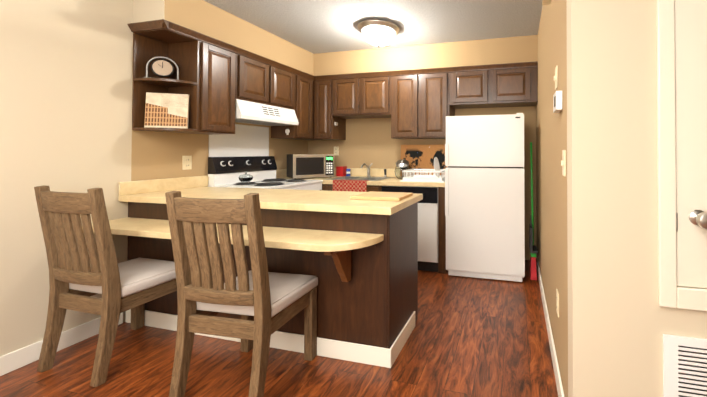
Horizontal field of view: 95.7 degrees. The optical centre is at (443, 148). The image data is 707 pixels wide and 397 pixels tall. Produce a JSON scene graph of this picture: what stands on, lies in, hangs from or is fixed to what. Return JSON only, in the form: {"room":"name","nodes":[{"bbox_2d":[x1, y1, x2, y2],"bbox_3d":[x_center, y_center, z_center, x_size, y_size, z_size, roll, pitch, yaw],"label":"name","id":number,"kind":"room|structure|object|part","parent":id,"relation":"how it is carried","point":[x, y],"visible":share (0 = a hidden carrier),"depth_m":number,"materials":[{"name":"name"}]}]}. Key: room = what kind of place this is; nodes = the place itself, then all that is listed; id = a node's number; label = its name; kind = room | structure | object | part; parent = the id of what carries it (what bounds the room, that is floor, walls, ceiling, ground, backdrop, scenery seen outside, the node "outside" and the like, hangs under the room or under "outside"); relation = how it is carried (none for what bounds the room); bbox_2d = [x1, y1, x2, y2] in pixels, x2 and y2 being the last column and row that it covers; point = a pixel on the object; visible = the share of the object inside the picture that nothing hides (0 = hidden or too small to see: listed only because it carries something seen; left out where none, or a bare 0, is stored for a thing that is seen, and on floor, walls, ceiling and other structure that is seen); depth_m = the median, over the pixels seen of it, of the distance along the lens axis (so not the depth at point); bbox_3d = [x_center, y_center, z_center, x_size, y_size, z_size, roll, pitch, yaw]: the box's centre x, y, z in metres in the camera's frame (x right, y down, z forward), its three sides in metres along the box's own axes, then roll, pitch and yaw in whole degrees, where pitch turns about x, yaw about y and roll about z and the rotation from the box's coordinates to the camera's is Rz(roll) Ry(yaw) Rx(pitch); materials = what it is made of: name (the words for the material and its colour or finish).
{"room":"kitchen","nodes":[
{"label":"kitchen","id":0,"kind":"room"},
{"bbox_2d":[0,0,307,355],"bbox_3d":[-2.628,0.010,1.091,0.120,2.440,6.590,0,-1,13],"label":"wall","id":1,"kind":"structure","parent":0,"point":[65,95],"depth_m":1.92,"materials":[{"name":"beige paint"}]},
{"bbox_2d":[0,312,122,375],"bbox_3d":[-2.793,1.167,0.088,0.012,0.105,4.344,0,-1,13],"label":"baseboard","id":2,"kind":"structure","parent":1,"relation":"attached to","point":[18,358],"depth_m":1.81,"materials":[{"name":"white paint"}]},
{"bbox_2d":[119,176,209,195],"bbox_3d":[-2.221,0.285,2.492,0.020,0.094,0.639,0,-1,13],"label":"backsplash","id":3,"kind":"structure","parent":1,"relation":"attached to","point":[125,188],"depth_m":2.42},
{"bbox_2d":[182,156,191,169],"bbox_3d":[-2.195,0.117,2.637,0.008,0.118,0.072,0,-1,13],"label":"outlet","id":4,"kind":"object","parent":1,"relation":"attached to","point":[186,162],"visible":1,"depth_m":2.63,"materials":[{"name":"beige plastic"}]},
{"bbox_2d":[163,35,238,134],"bbox_3d":[-2.035,-0.504,2.616,0.328,0.740,0.340,0,-1,13],"label":"upper cabinet","id":5,"kind":"object","parent":1,"relation":"attached to","point":[217,78],"depth_m":2.48,"materials":[{"name":"brown wood"}]},
{"bbox_2d":[144,56,178,79],"bbox_3d":[-2.144,-0.613,2.353,0.200,0.180,0.036,0,-1,-33],"label":"clock","id":6,"kind":"object","parent":5,"relation":"on","point":[162,67],"visible":0.98,"depth_m":2.34,"materials":[{"name":"grey metal"}]},
{"bbox_2d":[144,92,189,128],"bbox_3d":[-2.105,-0.291,2.349,0.261,0.265,0.038,0,-1,-19],"label":"picture","id":7,"kind":"object","parent":5,"relation":"on","point":[164,110],"visible":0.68,"depth_m":2.34,"materials":[{"name":"beige paper"}]},
{"bbox_2d":[209,124,268,156],"bbox_3d":[-2.072,0.043,3.164,0.005,0.583,0.700,0,-1,13],"label":"panel","id":8,"kind":"object","parent":1,"relation":"attached to","point":[245,140],"visible":0.54,"depth_m":3.16,"materials":[{"name":"white metal"}]},
{"bbox_2d":[239,51,274,105],"bbox_3d":[-1.947,-0.660,2.992,0.328,0.420,0.428,0,-1,13],"label":"upper cabinet","id":9,"kind":"object","parent":1,"relation":"attached to","point":[256,75],"depth_m":2.95,"materials":[{"name":"brown wood"}]},
{"bbox_2d":[235,99,298,125],"bbox_3d":[-1.889,-0.354,3.135,0.373,0.178,0.736,0,-1,13],"label":"range hood","id":10,"kind":"object","parent":9,"relation":"attached to","point":[248,112],"visible":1,"depth_m":3.02,"materials":[{"name":"white metal"}]},
{"bbox_2d":[276,169,286,178],"bbox_3d":[-1.899,0.297,3.850,0.020,0.100,0.636,0,-1,13],"label":"backsplash","id":11,"kind":"structure","parent":1,"relation":"attached to","point":[283,172],"depth_m":3.65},
{"bbox_2d":[275,63,298,110],"bbox_3d":[-1.875,-0.657,3.295,0.328,0.420,0.428,0,-1,13],"label":"upper cabinet","id":12,"kind":"object","parent":1,"relation":"attached to","point":[286,80],"depth_m":3.33,"materials":[{"name":"brown wood"}]},
{"bbox_2d":[271,71,314,138],"bbox_3d":[-1.792,-0.493,3.643,0.328,0.740,0.290,0,-1,13],"label":"upper cabinet","id":13,"kind":"object","parent":1,"relation":"attached to","point":[305,115],"depth_m":3.60,"materials":[{"name":"brown wood"}]},
{"bbox_2d":[133,0,312,74],"bbox_3d":[-1.918,-1.043,3.190,0.298,0.290,1.960,0,-1,13],"label":"soffit","id":14,"kind":"structure","parent":0,"point":[207,18],"depth_m":2.66,"materials":[{"name":"beige paint"}]},
{"bbox_2d":[0,260,557,396],"bbox_3d":[0.286,1.253,0.387,6.270,0.060,6.750,0,-1,13],"label":"floor","id":15,"kind":"structure","parent":0,"point":[475,337],"depth_m":1.78,"materials":[{"name":"brown wood"}]},
{"bbox_2d":[34,185,176,386],"bbox_3d":[-1.973,0.724,1.872,0.488,1.035,0.515,0,-1,13],"label":"chair","id":16,"kind":"object","parent":15,"relation":"on","point":[66,246],"visible":0.92,"depth_m":1.67,"materials":[{"name":"brown wood"}]},
{"bbox_2d":[69,258,175,296],"bbox_3d":[-1.953,0.788,1.943,0.489,0.081,0.393,0,-1,13],"label":"seat","id":17,"kind":"object","parent":16,"relation":"attached to","point":[138,274],"visible":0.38,"depth_m":1.86,"materials":[{"name":"beige fabric"}]},
{"bbox_2d":[165,191,316,396],"bbox_3d":[-1.044,0.722,1.652,0.504,1.035,0.524,0,-1,13],"label":"chair","id":18,"kind":"object","parent":15,"relation":"on","point":[195,244],"visible":0.98,"depth_m":1.46,"materials":[{"name":"brown wood"}]},
{"bbox_2d":[196,270,317,317],"bbox_3d":[-1.029,0.785,1.721,0.489,0.081,0.385,0,-1,10],"label":"seat","id":19,"kind":"object","parent":18,"relation":"attached to","point":[287,289],"visible":0.6,"depth_m":1.65,"materials":[{"name":"beige fabric"}]},
{"bbox_2d":[208,156,322,189],"bbox_3d":[-1.716,0.654,3.083,0.720,1.155,0.746,0,-1,13],"label":"range","id":20,"kind":"object","parent":15,"relation":"on","point":[227,171],"visible":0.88,"depth_m":3.02,"materials":[{"name":"white metal"}]},
{"bbox_2d":[238,171,252,181],"bbox_3d":[-1.890,0.265,2.944,0.120,0.104,0.120,0,-1,13],"label":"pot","id":21,"kind":"object","parent":20,"relation":"on","point":[245,177],"visible":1,"depth_m":2.91,"materials":[{"name":"silver metal"}]},
{"bbox_2d":[122,200,419,367],"bbox_3d":[-1.237,0.808,2.235,2.052,0.868,0.526,0,-1,13],"label":"base cabinet","id":22,"kind":"object","parent":15,"relation":"on","point":[373,301],"depth_m":1.85,"materials":[{"name":"laminate"}]},
{"bbox_2d":[119,188,421,215],"bbox_3d":[-1.230,0.351,2.234,2.068,0.042,0.595,0,-1,13],"label":"countertop","id":23,"kind":"structure","parent":22,"relation":"on","point":[282,200],"depth_m":2.05,"materials":[{"name":"beige laminate"}]},
{"bbox_2d":[350,191,412,200],"bbox_3d":[-0.411,0.317,2.094,0.340,0.022,0.270,0,-1,13],"label":"cutting board","id":24,"kind":"object","parent":23,"relation":"on","point":[387,196],"visible":1,"depth_m":2.00,"materials":[{"name":"brown wood"}]},
{"bbox_2d":[324,250,350,281],"bbox_3d":[-0.581,0.642,1.698,0.040,0.233,0.209,0,-1,13],"label":"bracket","id":25,"kind":"object","parent":22,"relation":"attached to","point":[342,261],"visible":0.77,"depth_m":1.72,"materials":[{"name":"brown wood"}]},
{"bbox_2d":[322,184,332,190],"bbox_3d":[-1.598,0.824,3.773,0.638,0.868,0.636,0,-1,13],"label":"base cabinet","id":26,"kind":"object","parent":15,"relation":"on","point":[326,187],"depth_m":3.39,"materials":[{"name":"brown wood"}]},
{"bbox_2d":[280,176,444,187],"bbox_3d":[-0.908,0.366,3.613,2.058,0.042,0.638,0,-1,13],"label":"countertop","id":27,"kind":"structure","parent":26,"relation":"on","point":[395,181],"depth_m":3.22,"materials":[{"name":"beige laminate"}]},
{"bbox_2d":[287,154,333,178],"bbox_3d":[-1.616,0.204,3.738,0.460,0.281,0.343,0,-1,-38],"label":"microwave","id":28,"kind":"object","parent":27,"relation":"on","point":[308,165],"visible":1,"depth_m":3.59,"materials":[{"name":"silver"}]},
{"bbox_2d":[336,166,346,175],"bbox_3d":[-1.311,0.285,3.952,0.104,0.124,0.094,0,-1,13],"label":"tin","id":29,"kind":"object","parent":27,"relation":"on","point":[340,170],"visible":0.88,"depth_m":3.91,"materials":[{"name":"red metal"}]},
{"bbox_2d":[346,169,350,175],"bbox_3d":[-1.222,0.300,3.941,0.057,0.095,0.057,0,-1,13],"label":"can","id":30,"kind":"object","parent":27,"relation":"on","point":[348,172],"visible":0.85,"depth_m":3.92,"materials":[{"name":"blue metal"}]},
{"bbox_2d":[333,180,368,191],"bbox_3d":[-1.007,0.395,3.328,0.400,0.118,0.051,0,-1,13],"label":"towel","id":31,"kind":"object","parent":27,"relation":"hanging from","point":[351,185],"visible":1,"depth_m":3.30,"materials":[{"name":"red fabric"}]},
{"bbox_2d":[324,163,394,180],"bbox_3d":[-0.965,0.343,3.592,0.660,0.350,0.470,0,-1,13],"label":"sink","id":32,"kind":"object","parent":27,"relation":"in","point":[368,177],"visible":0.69,"depth_m":3.72,"materials":[{"name":"silver metal"}]},
{"bbox_2d":[394,159,411,178],"bbox_3d":[-0.474,0.232,3.584,0.200,0.224,0.200,0,-1,13],"label":"canister","id":33,"kind":"object","parent":27,"relation":"on","point":[402,164],"visible":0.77,"depth_m":3.52,"materials":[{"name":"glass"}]},
{"bbox_2d":[400,157,444,182],"bbox_3d":[-0.186,0.213,3.347,0.470,0.256,0.390,0,-1,13],"label":"dish rack","id":34,"kind":"object","parent":27,"relation":"on","point":[436,171],"visible":0.81,"depth_m":3.21,"materials":[{"name":"white plastic"}]},
{"bbox_2d":[400,144,447,174],"bbox_3d":[-0.197,0.145,3.725,0.695,0.399,0.049,0,-1,13],"label":"picture","id":35,"kind":"object","parent":27,"relation":"on","point":[419,156],"visible":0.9,"depth_m":3.73},
{"bbox_2d":[382,186,437,271],"bbox_3d":[-0.297,0.822,3.434,0.610,0.866,0.600,0,-1,13],"label":"dishwasher","id":36,"kind":"object","parent":15,"relation":"on","point":[428,232],"visible":0.31,"depth_m":3.12,"materials":[{"name":"white metal"}]},
{"bbox_2d":[445,113,524,281],"bbox_3d":[0.453,0.460,3.243,0.749,1.583,0.672,0,-1,13],"label":"fridge","id":37,"kind":"object","parent":15,"relation":"on","point":[484,199],"visible":1,"depth_m":2.92,"materials":[{"name":"white metal"}]},
{"bbox_2d":[530,142,536,279],"bbox_3d":[0.880,0.584,3.049,0.060,1.309,0.270,0,-1,13],"label":"broom","id":38,"kind":"object","parent":15,"relation":"on","point":[533,273],"visible":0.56,"depth_m":3.05,"materials":[{"name":"green plastic"}]},
{"bbox_2d":[529,215,537,253],"bbox_3d":[0.848,0.794,2.921,0.065,0.330,0.190,0,-1,13],"label":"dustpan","id":39,"kind":"object","parent":38,"relation":"attached to","point":[533,248],"visible":1,"depth_m":2.83,"materials":[{"name":"black plastic"}]},
{"bbox_2d":[204,0,542,53],"bbox_3d":[0.286,-1.247,0.413,6.270,0.060,6.750,0,-1,13],"label":"ceiling","id":40,"kind":"structure","parent":0,"point":[318,26],"depth_m":2.84,"materials":[{"name":"white paint"}]},
{"bbox_2d":[358,19,399,46],"bbox_3d":[-0.634,-1.090,3.009,0.400,0.198,0.400,0,-1,13],"label":"dome ceiling light","id":41,"kind":"object","parent":40,"relation":"attached to","point":[378,36],"depth_m":2.90,"materials":[{"name":"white glass"}]},
{"bbox_3d":[-0.634,-1.163,3.010,0.400,0.051,0.400,0,-1,13],"label":"ceiling light","id":42,"kind":"part","parent":41,"relation":"part of","materials":[{"name":"white glass"}]},
{"bbox_2d":[308,106,535,259],"bbox_3d":[-0.324,0.039,3.870,3.080,2.440,0.120,0,-1,13],"label":"wall","id":43,"kind":"structure","parent":0,"point":[368,141],"depth_m":3.90,"materials":[{"name":"beige paint"}]},
{"bbox_2d":[314,77,345,139],"bbox_3d":[-1.446,-0.490,3.909,0.258,0.740,0.329,0,-1,13],"label":"upper cabinet","id":44,"kind":"object","parent":43,"relation":"attached to","point":[326,127],"depth_m":3.76,"materials":[{"name":"brown wood"}]},
{"bbox_2d":[334,147,338,154],"bbox_3d":[-1.419,0.026,4.063,0.072,0.118,0.008,0,-1,13],"label":"outlet","id":45,"kind":"object","parent":43,"relation":"attached to","point":[336,150],"visible":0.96,"depth_m":4.06,"materials":[{"name":"beige plastic"}]},
{"bbox_2d":[330,73,369,120],"bbox_3d":[-1.138,-0.629,3.837,0.375,0.465,0.329,0,-1,13],"label":"upper cabinet","id":46,"kind":"object","parent":43,"relation":"attached to","point":[345,92],"depth_m":3.68,"materials":[{"name":"brown wood"}]},
{"bbox_2d":[334,168,394,175],"bbox_3d":[-0.827,0.298,3.912,2.038,0.100,0.020,0,-1,13],"label":"backsplash","id":47,"kind":"structure","parent":43,"relation":"attached to","point":[354,171],"depth_m":3.93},
{"bbox_2d":[362,73,389,117],"bbox_3d":[-0.766,-0.630,3.749,0.390,0.465,0.329,0,-1,13],"label":"upper cabinet","id":48,"kind":"object","parent":43,"relation":"attached to","point":[375,86],"depth_m":3.59,"materials":[{"name":"brown wood"}]},
{"bbox_2d":[390,69,421,138],"bbox_3d":[-0.404,-0.493,3.662,0.353,0.740,0.329,0,-1,13],"label":"upper cabinet","id":49,"kind":"object","parent":43,"relation":"attached to","point":[418,104],"depth_m":3.50,"materials":[{"name":"brown wood"}]},
{"bbox_2d":[422,69,454,138],"bbox_3d":[-0.069,-0.494,3.582,0.337,0.740,0.329,0,-1,13],"label":"upper cabinet","id":50,"kind":"object","parent":43,"relation":"attached to","point":[435,82],"depth_m":3.42,"materials":[{"name":"brown wood"}]},
{"bbox_2d":[450,65,493,108],"bbox_3d":[0.312,-0.680,3.494,0.445,0.390,0.329,0,-1,13],"label":"upper cabinet","id":51,"kind":"object","parent":43,"relation":"attached to","point":[469,85],"depth_m":3.34,"materials":[{"name":"brown wood"}]},
{"bbox_2d":[490,61,537,107],"bbox_3d":[0.766,-0.681,3.386,0.488,0.390,0.329,0,-1,13],"label":"upper cabinet","id":52,"kind":"object","parent":43,"relation":"attached to","point":[510,85],"depth_m":3.23,"materials":[{"name":"brown wood"}]},
{"bbox_2d":[313,35,537,75],"bbox_3d":[-0.286,-1.038,3.657,2.662,0.290,0.298,0,-1,13],"label":"soffit","id":53,"kind":"structure","parent":0,"point":[518,49],"depth_m":3.47,"materials":[{"name":"beige paint"}]},
{"bbox_2d":[536,0,567,396],"bbox_3d":[0.847,0.024,2.394,0.120,2.440,2.210,0,-1,13],"label":"wall","id":54,"kind":"structure","parent":0,"point":[551,202],"depth_m":1.84,"materials":[{"name":"beige paint"}]},
{"bbox_2d":[542,0,550,4],"bbox_3d":[0.630,-1.012,1.871,0.050,0.160,0.250,0,-1,13],"label":"detector","id":55,"kind":"object","parent":54,"relation":"attached to","point":[545,2],"visible":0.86,"depth_m":1.96,"materials":[{"name":"beige plastic"}]},
{"bbox_2d":[536,254,564,396],"bbox_3d":[0.766,1.191,2.338,0.012,0.105,2.325,0,-1,13],"label":"baseboard","id":56,"kind":"structure","parent":54,"relation":"attached to","point":[560,391],"depth_m":1.89,"materials":[{"name":"white paint"}]},
{"bbox_2d":[554,66,557,89],"bbox_3d":[0.604,-0.384,1.670,0.016,0.118,0.072,0,-1,13],"label":"light switch","id":57,"kind":"object","parent":54,"relation":"attached to","point":[556,78],"visible":1,"depth_m":1.64,"materials":[{"name":"beige plastic"}]},
{"bbox_2d":[556,289,558,316],"bbox_3d":[0.603,0.816,1.637,0.008,0.118,0.072,0,-1,13],"label":"outlet","id":58,"kind":"object","parent":54,"relation":"attached to","point":[557,302],"visible":1,"depth_m":1.62,"materials":[{"name":"beige plastic"}]},
{"bbox_2d":[553,91,561,112],"bbox_3d":[0.558,-0.230,1.515,0.031,0.090,0.120,0,-1,13],"label":"thermostat","id":59,"kind":"object","parent":54,"relation":"attached to","point":[557,101],"visible":1,"depth_m":1.46,"materials":[{"name":"white plastic"}]},
{"bbox_2d":[561,150,565,176],"bbox_3d":[0.541,0.064,1.403,0.016,0.118,0.072,0,-1,13],"label":"light switch","id":60,"kind":"object","parent":54,"relation":"attached to","point":[563,162],"visible":1,"depth_m":1.40,"materials":[{"name":"beige plastic"}]},
{"bbox_2d":[566,0,706,396],"bbox_3d":[1.935,0.009,0.939,2.910,2.440,0.120,0,-1,13],"label":"wall","id":61,"kind":"structure","parent":0,"point":[621,321],"depth_m":1.18,"materials":[{"name":"beige paint"}]},
{"bbox_2d":[656,0,706,310],"bbox_3d":[1.165,-0.140,1.050,0.770,1.430,0.018,0,-1,13],"label":"door frame","id":62,"kind":"structure","parent":61,"relation":"attached to","point":[671,294],"depth_m":1.12,"materials":[{"name":"beige paint"}]},
{"bbox_2d":[663,334,706,396],"bbox_3d":[1.049,0.885,1.071,0.500,0.410,0.010,0,-1,13],"label":"air vent","id":63,"kind":"object","parent":61,"relation":"in","point":[684,366],"visible":1,"depth_m":1.11,"materials":[{"name":"white plastic"}]},
{"bbox_2d":[675,0,706,287],"bbox_3d":[1.154,-0.150,1.020,0.658,1.292,0.081,0,-1,13],"label":"closet door","id":64,"kind":"structure","parent":61,"relation":"in","point":[691,114],"depth_m":1.11,"materials":[{"name":"beige paint"}]}
]}

